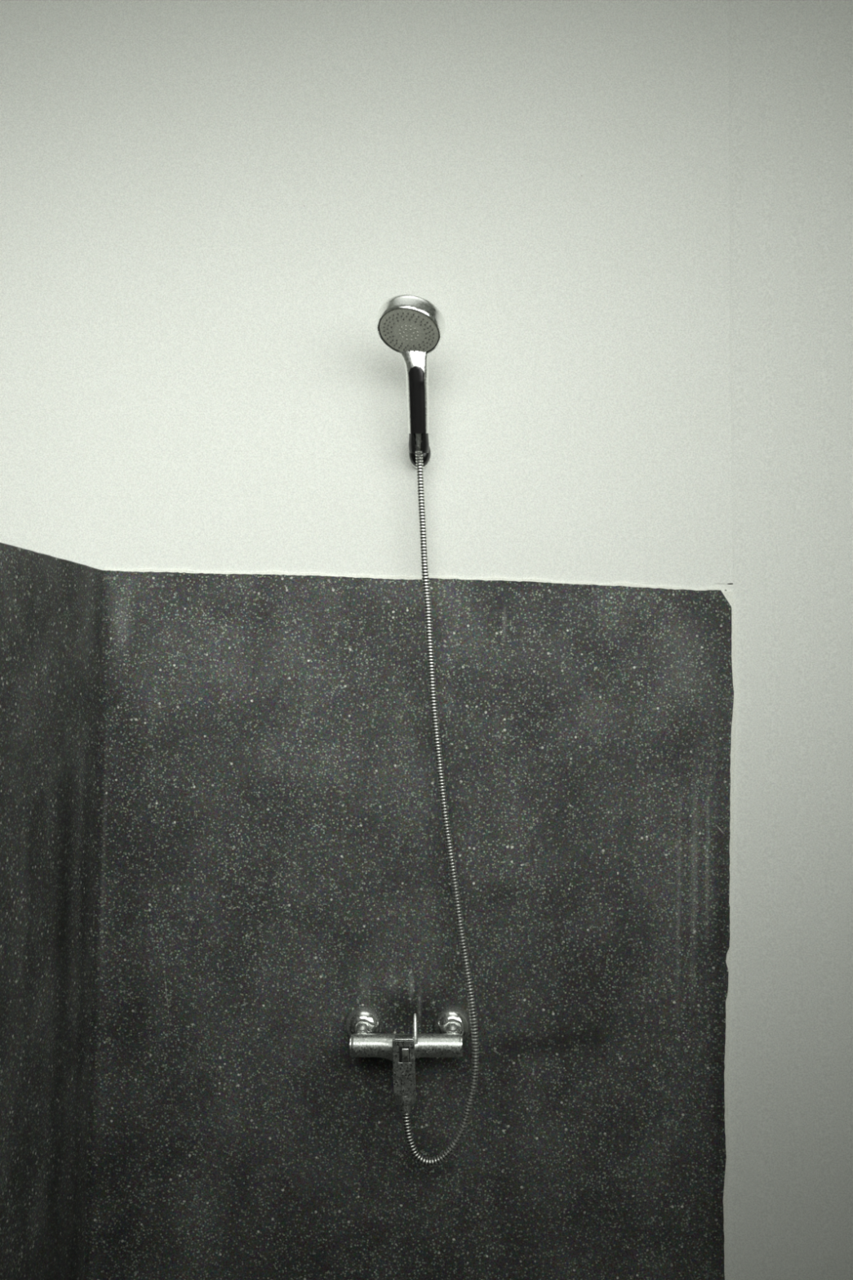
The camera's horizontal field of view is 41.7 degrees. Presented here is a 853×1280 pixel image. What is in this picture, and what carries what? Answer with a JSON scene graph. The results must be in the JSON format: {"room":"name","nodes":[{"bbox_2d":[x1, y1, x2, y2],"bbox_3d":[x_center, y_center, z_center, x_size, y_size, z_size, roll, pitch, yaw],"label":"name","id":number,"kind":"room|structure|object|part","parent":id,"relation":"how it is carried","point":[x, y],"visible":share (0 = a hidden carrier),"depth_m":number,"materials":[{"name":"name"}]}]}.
{"room":"bathroom","nodes":[
{"label":"bathroom","id":0,"kind":"room"},
{"bbox_2d":[0,542,102,1279],"bbox_3d":[-0.670,0.769,1.266,0.120,1.829,1.310,1,-2,3],"label":"wall partition","id":1,"kind":"structure","parent":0,"point":[51,607],"depth_m":1.71,"materials":[{"name":"grey stone"}]},
{"bbox_2d":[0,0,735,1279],"bbox_3d":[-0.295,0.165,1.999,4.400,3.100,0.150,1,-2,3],"label":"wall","id":2,"kind":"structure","parent":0,"point":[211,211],"depth_m":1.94,"materials":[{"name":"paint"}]},
{"bbox_2d":[83,570,733,1279],"bbox_3d":[-0.038,0.801,1.883,1.081,1.828,0.012,1,-2,3],"label":"wall panel","id":3,"kind":"object","parent":2,"relation":"attached to","point":[271,864],"depth_m":1.89,"materials":[{"name":"grey stone"}]},
{"bbox_2d":[346,1004,471,1106],"bbox_3d":[-0.033,0.679,1.834,0.212,0.146,0.094,1,-2,3],"label":"shower mixer","id":4,"kind":"object","parent":2,"relation":"attached to","point":[364,1023],"visible":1,"depth_m":1.81,"materials":[{"name":"silver metal"}]},
{"bbox_3d":[-0.036,0.685,1.797,0.036,0.092,0.019,-1,-2,3],"label":"lever plate","id":5,"kind":"part","parent":4,"relation":"part of","materials":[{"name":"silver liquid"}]},
{"bbox_2d":[103,568,719,590],"bbox_3d":[-0.033,-0.103,1.919,1.056,0.026,0.005,1,-2,3],"label":"trim","id":6,"kind":"structure","parent":2,"relation":"attached to","point":[143,570],"depth_m":1.92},
{"bbox_2d":[408,433,431,468],"bbox_3d":[-0.013,-0.323,1.887,0.039,0.058,0.077,1,-2,3],"label":"holder","id":7,"kind":"object","parent":2,"relation":"attached to","point":[426,449],"visible":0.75,"depth_m":1.86,"materials":[{"name":"black plastic"}]},
{"bbox_2d":[377,294,444,433],"bbox_3d":[-0.025,-0.441,1.814,0.110,0.199,0.139,1,-2,3],"label":"shower","id":8,"kind":"object","parent":7,"relation":"on","point":[412,326],"visible":1,"depth_m":1.80,"materials":[{"name":"silver metal"}]},
{"bbox_3d":[-0.022,-0.420,1.845,0.065,0.159,0.075,1,-2,3],"label":"handle","id":9,"kind":"part","parent":8,"relation":"part of","materials":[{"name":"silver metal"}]},
{"bbox_2d":[398,433,479,1166],"bbox_3d":[0.028,0.252,1.850,0.130,1.204,0.042,1,-2,-3],"label":"shower hose","id":10,"kind":"object","parent":8,"relation":"hanging from","point":[405,1110],"visible":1,"depth_m":1.85,"materials":[{"name":"metal"}]},
{"bbox_2d":[721,591,735,1279],"bbox_3d":[0.495,0.669,1.861,0.025,1.502,0.009,1,-2,3],"label":"trim","id":11,"kind":"structure","parent":2,"relation":"attached to","point":[729,595],"depth_m":1.86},
{"bbox_2d":[726,0,852,1279],"bbox_3d":[1.195,0.184,1.813,1.404,3.100,0.080,1,-2,3],"label":"wall","id":12,"kind":"structure","parent":0,"point":[790,1129],"depth_m":1.88,"materials":[{"name":"paint"}]}
]}

